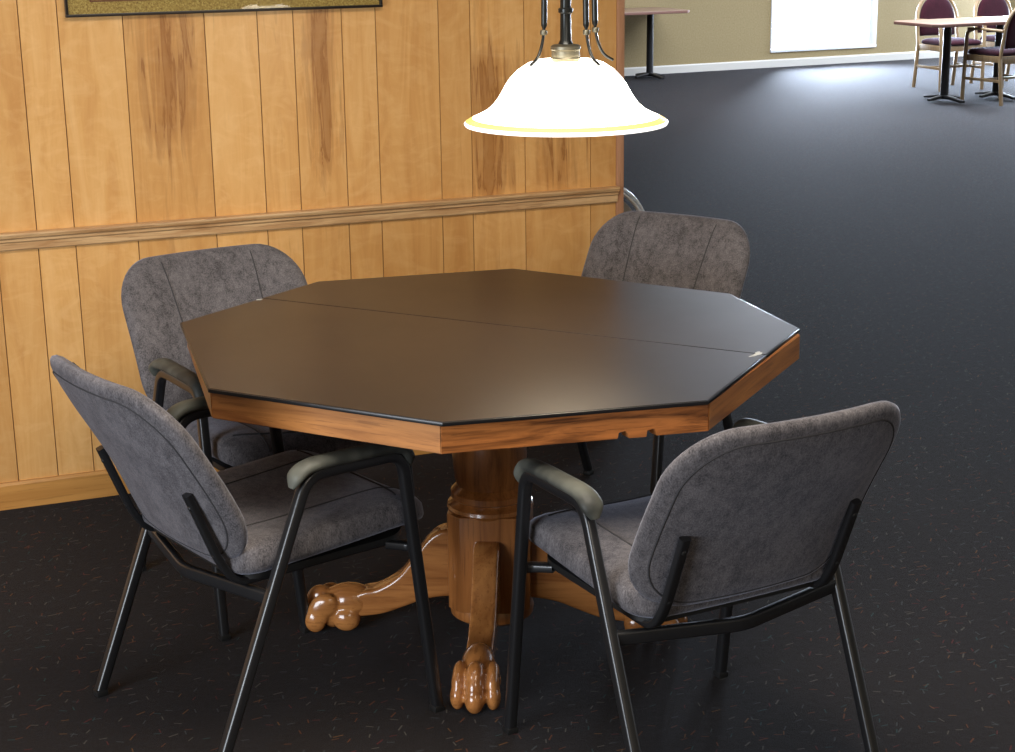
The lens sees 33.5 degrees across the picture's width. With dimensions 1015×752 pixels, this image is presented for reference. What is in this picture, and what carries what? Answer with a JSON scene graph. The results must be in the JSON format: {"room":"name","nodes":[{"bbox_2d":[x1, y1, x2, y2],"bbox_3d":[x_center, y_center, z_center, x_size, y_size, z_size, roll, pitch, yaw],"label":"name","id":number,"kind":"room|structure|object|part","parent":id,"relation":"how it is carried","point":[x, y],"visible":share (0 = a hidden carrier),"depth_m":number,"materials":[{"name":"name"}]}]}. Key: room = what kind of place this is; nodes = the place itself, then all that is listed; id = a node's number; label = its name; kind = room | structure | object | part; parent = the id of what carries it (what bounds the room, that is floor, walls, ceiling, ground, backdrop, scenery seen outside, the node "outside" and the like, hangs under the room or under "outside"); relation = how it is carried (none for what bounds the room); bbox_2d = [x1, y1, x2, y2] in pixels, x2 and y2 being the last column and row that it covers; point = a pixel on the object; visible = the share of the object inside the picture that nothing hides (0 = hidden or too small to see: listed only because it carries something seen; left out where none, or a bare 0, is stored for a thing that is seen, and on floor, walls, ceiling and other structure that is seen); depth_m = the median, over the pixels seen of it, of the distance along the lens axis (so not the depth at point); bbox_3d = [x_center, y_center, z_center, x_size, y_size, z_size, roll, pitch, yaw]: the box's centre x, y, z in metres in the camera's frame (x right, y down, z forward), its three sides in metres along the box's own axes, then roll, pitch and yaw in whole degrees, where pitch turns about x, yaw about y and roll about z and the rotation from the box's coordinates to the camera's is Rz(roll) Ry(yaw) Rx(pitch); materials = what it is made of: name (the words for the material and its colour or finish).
{"room":"recreation room","nodes":[
{"label":"recreation room","id":0,"kind":"room"},
{"bbox_2d":[0,0,615,482],"bbox_3d":[-2.457,-0.833,4.452,6.008,2.750,0.120,-7,16,-21],"label":"wall","id":1,"kind":"structure","parent":0,"point":[106,120],"depth_m":5.11,"materials":[{"name":"brown wood"}]},
{"bbox_2d":[0,449,431,510],"bbox_3d":[-2.415,0.469,4.745,6.008,0.083,0.014,-7,16,-21],"label":"baseboard","id":2,"kind":"structure","parent":1,"relation":"attached to","point":[92,484],"depth_m":5.14,"materials":[{"name":"brown wood"}]},
{"bbox_2d":[64,0,382,17],"bbox_3d":[-0.827,-1.366,4.901,0.946,0.601,0.023,-7,16,-21],"label":"framed picture","id":3,"kind":"object","parent":1,"relation":"attached to","point":[73,8],"visible":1,"depth_m":4.93,"materials":[{"name":"gold"}]},
{"bbox_2d":[89,0,144,1],"bbox_3d":[-0.827,-1.366,4.901,0.806,0.519,0.001,-7,16,-21],"label":"print","id":4,"kind":"object","parent":3,"relation":"attached to","point":[89,0],"depth_m":4.85,"materials":[{"name":"brown paper"}]},
{"bbox_2d":[0,186,619,251],"bbox_3d":[-2.422,-0.275,4.533,6.008,0.054,0.031,-7,16,-21],"label":"trim","id":5,"kind":"structure","parent":1,"relation":"attached to","point":[164,229],"depth_m":5.21,"materials":[{"name":"brown wood"}]},
{"bbox_2d":[616,0,624,214],"bbox_3d":[0.344,-1.163,5.522,0.026,2.750,0.132,-7,16,-21],"label":"trim","id":6,"kind":"structure","parent":1,"relation":"attached to","point":[620,4],"depth_m":5.51,"materials":[{"name":"brown wood"}]},
{"bbox_2d":[0,56,1014,751],"bbox_3d":[3.177,-0.823,9.430,20.000,0.050,20.700,-7,16,-21],"label":"floor","id":7,"kind":"structure","parent":0,"point":[877,217],"depth_m":4.61,"materials":[{"name":"carpet"}]},
{"bbox_2d":[50,355,444,751],"bbox_3d":[-0.577,0.339,3.696,0.712,0.843,0.596,-12,19,-36],"label":"armchair","id":8,"kind":"object","parent":7,"relation":"on","point":[283,512],"visible":0.94,"depth_m":3.52,"materials":[{"name":"grey fabric"}]},
{"bbox_3d":[-0.768,0.171,3.497,0.234,0.407,0.540,-12,19,-36],"label":"backrest","id":9,"kind":"part","parent":8,"relation":"part of","materials":[{"name":"grey fabric"}]},
{"bbox_3d":[-0.799,0.394,3.891,0.377,0.625,0.026,-12,19,-36],"label":"leg","id":10,"kind":"part","parent":8,"relation":"part of","materials":[{"name":"black paint"}]},
{"bbox_3d":[-0.659,0.072,3.918,0.306,0.068,0.050,-12,19,-36],"label":"armrest","id":11,"kind":"part","parent":8,"relation":"part of","materials":[{"name":"grey plastic"}]},
{"bbox_3d":[-0.496,0.292,3.749,0.507,0.100,0.492,-12,19,-36],"label":"seat","id":12,"kind":"part","parent":8,"relation":"part of","materials":[{"name":"grey fabric"}]},
{"bbox_3d":[-0.461,0.505,3.474,0.377,0.625,0.026,-12,19,-36],"label":"leg","id":13,"kind":"part","parent":8,"relation":"part of","materials":[{"name":"black paint"}]},
{"bbox_3d":[-0.555,0.349,4.040,0.200,0.621,0.089,-12,19,-36],"label":"leg","id":14,"kind":"part","parent":8,"relation":"part of","materials":[{"name":"black paint"}]},
{"bbox_3d":[-0.322,0.182,3.502,0.306,0.068,0.050,-12,19,-36],"label":"armrest","id":15,"kind":"part","parent":8,"relation":"part of","materials":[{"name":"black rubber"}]},
{"bbox_3d":[-0.251,0.448,3.665,0.200,0.621,0.089,-12,19,-36],"label":"leg","id":16,"kind":"part","parent":8,"relation":"part of","materials":[{"name":"black paint"}]},
{"bbox_2d":[121,244,414,640],"bbox_3d":[-0.644,0.134,4.447,0.596,0.843,0.712,-11,18,-32],"label":"armchair","id":17,"kind":"object","parent":7,"relation":"on","point":[159,293],"visible":0.37,"depth_m":4.45,"materials":[{"name":"grey fabric"}]},
{"bbox_3d":[-0.909,0.260,4.383,0.026,0.625,0.377,-11,18,-32],"label":"leg","id":18,"kind":"part","parent":17,"relation":"part of","materials":[{"name":"black paint"}]},
{"bbox_3d":[-0.811,0.008,4.158,0.050,0.068,0.306,-11,18,-32],"label":"armrest","id":19,"kind":"part","parent":17,"relation":"part of","materials":[{"name":"grey plastic"}]},
{"bbox_3d":[-0.726,0.316,4.166,0.089,0.621,0.200,-11,18,-32],"label":"leg","id":20,"kind":"part","parent":17,"relation":"part of","materials":[{"name":"black paint"}]},
{"bbox_3d":[-0.780,-0.128,4.582,0.540,0.407,0.234,-11,18,-32],"label":"backrest","id":21,"kind":"part","parent":17,"relation":"part of","materials":[{"name":"grey fabric"}]},
{"bbox_3d":[-0.588,0.126,4.356,0.492,0.100,0.507,-11,18,-32],"label":"seat","id":22,"kind":"part","parent":17,"relation":"part of","materials":[{"name":"grey fabric"}]},
{"bbox_3d":[-0.316,0.239,4.429,0.089,0.621,0.200,-11,18,-32],"label":"leg","id":23,"kind":"part","parent":17,"relation":"part of","materials":[{"name":"black paint"}]},
{"bbox_2d":[187,334,799,713],"bbox_3d":[-0.059,0.266,4.090,1.403,0.761,1.363,7,17,27],"label":"table","id":24,"kind":"object","parent":7,"relation":"on","point":[468,559],"visible":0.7,"depth_m":3.94,"materials":[{"name":"brown wood"}]},
{"bbox_3d":[-0.264,0.480,4.174,0.280,0.234,0.062,0,15,4],"label":"leg","id":25,"kind":"part","parent":24,"relation":"part of","materials":[{"name":"brown wood"}]},
{"bbox_3d":[-0.057,0.542,3.941,0.062,0.234,0.280,0,15,4],"label":"leg","id":26,"kind":"part","parent":24,"relation":"part of","materials":[{"name":"brown wood"}]},
{"bbox_2d":[180,269,799,426],"bbox_3d":[-0.063,-0.096,3.950,1.407,0.010,1.357,9,18,31],"label":"tabletop","id":27,"kind":"object","parent":24,"relation":"on","point":[500,345],"visible":1,"depth_m":3.83,"materials":[{"name":"black wood"}]},
{"bbox_3d":[0.185,0.484,4.139,0.280,0.234,0.062,0,15,4],"label":"leg","id":28,"kind":"part","parent":24,"relation":"part of","materials":[{"name":"brown wood"}]},
{"bbox_2d":[624,188,643,211],"bbox_3d":[0.310,-0.372,6.339,0.407,0.796,0.509,-1,15,-1],"label":"chair","id":29,"kind":"object","parent":7,"relation":"on","point":[628,195],"visible":0.05,"depth_m":6.07,"materials":[{"name":"silver metal"}]},
{"bbox_3d":[0.313,-0.509,6.103,0.330,0.330,0.032,-1,15,-1],"label":"backrest","id":30,"kind":"part","parent":29,"relation":"part of","materials":[{"name":"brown plastic"}]},
{"bbox_2d":[625,7,689,78],"bbox_3d":[1.061,-3.464,17.667,1.573,0.715,0.748,-8,17,-24],"label":"table","id":31,"kind":"object","parent":7,"relation":"on","point":[649,11],"visible":0.48,"depth_m":17.86,"materials":[{"name":"brown"}]},
{"bbox_3d":[1.517,-3.533,17.928,0.180,0.672,0.180,-8,17,-24],"label":"post","id":32,"kind":"part","parent":31,"relation":"part of","materials":[{"name":"black metal"}]},
{"bbox_2d":[576,211,749,493],"bbox_3d":[0.336,-0.001,4.891,0.596,0.843,0.712,10,19,34],"label":"armchair","id":33,"kind":"object","parent":7,"relation":"on","point":[644,247],"visible":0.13,"depth_m":5.00,"materials":[{"name":"grey fabric"}]},
{"bbox_3d":[0.152,0.043,5.125,0.026,0.625,0.377,10,19,34],"label":"leg","id":34,"kind":"part","parent":33,"relation":"part of","materials":[{"name":"black paint"}]},
{"bbox_3d":[0.413,0.180,4.608,0.089,0.621,0.200,10,19,34],"label":"leg","id":35,"kind":"part","parent":33,"relation":"part of","materials":[{"name":"black paint"}]},
{"bbox_3d":[0.470,-0.265,5.022,0.540,0.407,0.234,10,19,34],"label":"backrest","id":36,"kind":"part","parent":33,"relation":"part of","materials":[{"name":"grey fabric"}]},
{"bbox_3d":[0.601,0.121,4.820,0.026,0.625,0.377,10,19,34],"label":"leg","id":37,"kind":"part","parent":33,"relation":"part of","materials":[{"name":"black paint"}]},
{"bbox_2d":[503,401,900,751],"bbox_3d":[0.393,0.401,3.426,0.596,0.843,0.712,-9,17,-27],"label":"armchair","id":38,"kind":"object","parent":7,"relation":"on","point":[753,509],"visible":1,"depth_m":3.21,"materials":[{"name":"grey fabric"}]},
{"bbox_3d":[0.073,0.482,3.526,0.089,0.621,0.200,-9,17,-27],"label":"leg","id":39,"kind":"part","parent":38,"relation":"part of","materials":[{"name":"black paint"}]},
{"bbox_3d":[0.097,0.220,3.344,0.050,0.068,0.306,-9,17,-27],"label":"armrest","id":40,"kind":"part","parent":38,"relation":"part of","materials":[{"name":"grey plastic"}]},
{"bbox_3d":[0.187,0.552,3.269,0.026,0.625,0.377,-9,17,-27],"label":"leg","id":41,"kind":"part","parent":38,"relation":"part of","materials":[{"name":"black paint"}]},
{"bbox_3d":[0.344,0.348,3.505,0.492,0.100,0.507,-9,17,-27],"label":"seat","id":42,"kind":"part","parent":38,"relation":"part of","materials":[{"name":"grey fabric"}]},
{"bbox_3d":[0.506,0.414,3.752,0.089,0.621,0.200,-9,17,-27],"label":"leg","id":43,"kind":"part","parent":38,"relation":"part of","materials":[{"name":"black paint"}]},
{"bbox_3d":[0.576,0.145,3.594,0.050,0.068,0.306,-9,17,-27],"label":"armrest","id":44,"kind":"part","parent":38,"relation":"part of","materials":[{"name":"grey plastic"}]},
{"bbox_3d":[0.505,0.245,3.166,0.540,0.407,0.234,-9,17,-27],"label":"backrest","id":45,"kind":"part","parent":38,"relation":"part of","materials":[{"name":"grey fabric"}]},
{"bbox_3d":[0.668,0.477,3.520,0.026,0.625,0.377,-9,17,-27],"label":"leg","id":46,"kind":"part","parent":38,"relation":"part of","materials":[{"name":"black paint"}]},
{"bbox_2d":[912,0,986,91],"bbox_3d":[4.321,-3.288,16.507,0.549,0.925,0.555,-6,16,-18],"label":"armchair","id":47,"kind":"object","parent":7,"relation":"on","point":[931,9],"visible":0.66,"depth_m":16.57,"materials":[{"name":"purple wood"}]},
{"bbox_3d":[4.046,-3.072,16.682,0.032,0.424,0.082,-6,16,-18],"label":"leg","id":48,"kind":"part","parent":47,"relation":"part of","materials":[{"name":"brown wood"}]},
{"bbox_3d":[4.246,-3.566,16.642,0.400,0.388,0.081,-6,16,-18],"label":"backrest","id":49,"kind":"part","parent":47,"relation":"part of","materials":[{"name":"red fabric"}]},
{"bbox_3d":[4.246,-3.534,16.652,0.476,0.525,0.120,-6,16,-18],"label":"frame","id":50,"kind":"part","parent":47,"relation":"part of","materials":[{"name":"brown wood"}]},
{"bbox_3d":[4.162,-3.094,16.276,0.047,0.675,0.144,-6,16,-18],"label":"leg","id":51,"kind":"part","parent":47,"relation":"part of","materials":[{"name":"brown wood"}]},
{"bbox_3d":[4.336,-3.221,16.484,0.470,0.055,0.440,-6,16,-18],"label":"seat frame","id":52,"kind":"part","parent":47,"relation":"part of","materials":[{"name":"brown wood"}]},
{"bbox_3d":[4.340,-3.268,16.456,0.450,0.060,0.440,-6,16,-18],"label":"seat","id":53,"kind":"part","parent":47,"relation":"part of","materials":[{"name":"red fabric"}]},
{"bbox_3d":[4.471,-3.117,16.825,0.032,0.424,0.082,-6,16,-18],"label":"leg","id":54,"kind":"part","parent":47,"relation":"part of","materials":[{"name":"brown wood"}]},
{"bbox_3d":[4.619,-3.142,16.430,0.047,0.675,0.144,-6,16,-18],"label":"leg","id":55,"kind":"part","parent":47,"relation":"part of","materials":[{"name":"brown wood"}]},
{"bbox_2d":[894,16,1014,102],"bbox_3d":[4.878,-2.996,15.781,2.668,0.715,0.668,-7,17,-22],"label":"dining table","id":56,"kind":"object","parent":7,"relation":"on","point":[947,24],"visible":0.94,"depth_m":15.41,"materials":[{"name":"brown"}]},
{"bbox_3d":[4.016,-2.878,15.425,0.180,0.672,0.180,-7,17,-22],"label":"post","id":57,"kind":"part","parent":56,"relation":"part of","materials":[{"name":"black metal"}]},
{"bbox_3d":[4.557,-2.946,15.650,0.180,0.672,0.180,-7,17,-22],"label":"post","id":58,"kind":"part","parent":56,"relation":"part of","materials":[{"name":"black metal"}]},
{"bbox_2d":[960,8,1014,105],"bbox_3d":[4.503,-2.942,15.243,0.549,0.925,0.555,-9,17,-27],"label":"armchair","id":59,"kind":"object","parent":7,"relation":"on","point":[1005,53],"visible":1,"depth_m":15.09,"materials":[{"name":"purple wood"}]},
{"bbox_3d":[4.193,-2.836,15.338,0.047,0.675,0.144,-9,17,-27],"label":"leg","id":60,"kind":"part","parent":59,"relation":"part of","materials":[{"name":"brown wood"}]},
{"bbox_3d":[4.285,-3.100,15.077,0.054,0.033,0.418,-10,18,-30],"label":"armrest","id":61,"kind":"part","parent":59,"relation":"part of","materials":[{"name":"brown wood"}]},
{"bbox_3d":[4.483,-2.896,15.294,0.470,0.055,0.440,-9,17,-27],"label":"seat frame","id":62,"kind":"part","parent":59,"relation":"part of","materials":[{"name":"brown wood"}]},
{"bbox_3d":[4.475,-2.950,15.293,0.450,0.060,0.440,-9,17,-27],"label":"seat","id":63,"kind":"part","parent":59,"relation":"part of","materials":[{"name":"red fabric"}]},
{"bbox_3d":[4.403,-2.625,15.038,0.032,0.424,0.082,-9,17,-27],"label":"leg","id":64,"kind":"part","parent":59,"relation":"part of","materials":[{"name":"brown wood"}]},
{"bbox_3d":[4.619,-2.903,15.561,0.047,0.675,0.144,-9,17,-27],"label":"leg","id":65,"kind":"part","parent":59,"relation":"part of","materials":[{"name":"brown wood"}]},
{"bbox_3d":[4.605,-3.086,15.005,0.476,0.525,0.120,-9,17,-27],"label":"frame","id":66,"kind":"part","parent":59,"relation":"part of","materials":[{"name":"brown wood"}]},
{"bbox_3d":[4.603,-3.119,14.998,0.400,0.388,0.081,-9,17,-27],"label":"backrest","id":67,"kind":"part","parent":59,"relation":"part of","materials":[{"name":"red fabric"}]},
{"bbox_2d":[969,0,1014,87],"bbox_3d":[4.977,-3.379,16.810,0.549,0.925,0.555,-7,17,-23],"label":"armchair","id":68,"kind":"object","parent":7,"relation":"on","point":[987,8],"visible":0.32,"depth_m":16.89,"materials":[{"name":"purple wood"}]},
{"bbox_3d":[4.695,-3.158,16.963,0.032,0.424,0.082,-7,17,-23],"label":"leg","id":69,"kind":"part","parent":68,"relation":"part of","materials":[{"name":"brown wood"}]},
{"bbox_3d":[5.001,-3.360,16.760,0.450,0.060,0.440,-7,17,-23],"label":"seat","id":70,"kind":"part","parent":68,"relation":"part of","materials":[{"name":"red fabric"}]},
{"bbox_3d":[4.995,-3.313,16.788,0.470,0.055,0.440,-7,17,-23],"label":"seat frame","id":71,"kind":"part","parent":68,"relation":"part of","materials":[{"name":"brown wood"}]},
{"bbox_3d":[4.887,-3.656,16.938,0.400,0.388,0.081,-7,17,-23],"label":"backrest","id":72,"kind":"part","parent":68,"relation":"part of","materials":[{"name":"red fabric"}]},
{"bbox_3d":[4.886,-3.624,16.949,0.476,0.525,0.120,-7,17,-23],"label":"frame","id":73,"kind":"part","parent":68,"relation":"part of","materials":[{"name":"brown wood"}]},
{"bbox_3d":[5.106,-3.211,17.138,0.032,0.424,0.082,-7,17,-23],"label":"leg","id":74,"kind":"part","parent":68,"relation":"part of","materials":[{"name":"brown wood"}]},
{"bbox_2d":[624,0,1014,67],"bbox_3d":[0.945,-4.564,17.859,15.000,2.750,0.161,-8,17,-24],"label":"wall","id":75,"kind":"structure","parent":0,"point":[713,31],"depth_m":18.69,"materials":[{"name":"beige paint"}]},
{"bbox_2d":[624,51,969,75],"bbox_3d":[0.999,-3.260,18.135,15.000,0.088,0.016,-8,17,-24],"label":"baseboard","id":76,"kind":"structure","parent":75,"relation":"attached to","point":[666,69],"depth_m":19.09,"materials":[{"name":"white paint"}]},
{"bbox_2d":[770,0,877,52],"bbox_3d":[3.590,-4.417,19.151,1.458,1.385,0.140,-8,17,-24],"label":"window","id":77,"kind":"structure","parent":75,"relation":"in","point":[870,7],"depth_m":19.44,"materials":[{"name":"white"}]},
{"bbox_3d":[3.142,-3.547,8.681,20.000,0.100,20.700,-7,16,-21],"label":"ceiling","id":78,"kind":"structure","parent":0,"visible":0},
{"bbox_2d":[464,0,667,136],"bbox_3d":[0.127,-1.310,3.718,0.475,1.503,0.475,-7,16,-21],"label":"pendant lamp","id":79,"kind":"object","parent":78,"relation":"hanging from","point":[564,94],"visible":1,"depth_m":3.78,"materials":[{"name":"frosted white glass"},{"name":"dark bronze"},{"name":"antique brass"}]},
{"bbox_3d":[0.081,-0.946,3.766,0.014,0.495,0.096,14,21,43],"label":"scroll arm","id":80,"kind":"part","parent":79,"relation":"part of","materials":[{"name":"brown metal"}]},
{"bbox_3d":[0.126,-1.353,3.706,0.036,1.226,0.036,-7,16,-21],"label":"stem","id":81,"kind":"part","parent":79,"relation":"part of","materials":[{"name":"brown metal"}]},
{"bbox_3d":[0.135,-0.665,3.895,0.435,0.132,0.435,-7,16,-21],"label":"lamp shade","id":82,"kind":"part","parent":79,"relation":"part of","materials":[{"name":"white glass"}]},
{"bbox_3d":[0.175,-0.945,3.761,0.014,0.495,0.096,-12,19,-36],"label":"scroll arm","id":83,"kind":"part","parent":79,"relation":"part of","materials":[{"name":"brown metal"}]},
{"bbox_3d":[0.198,-0.966,3.835,0.096,0.494,0.014,-6,16,-17],"label":"scroll arm","id":84,"kind":"part","parent":79,"relation":"part of","materials":[{"name":"brown metal"}]}
]}

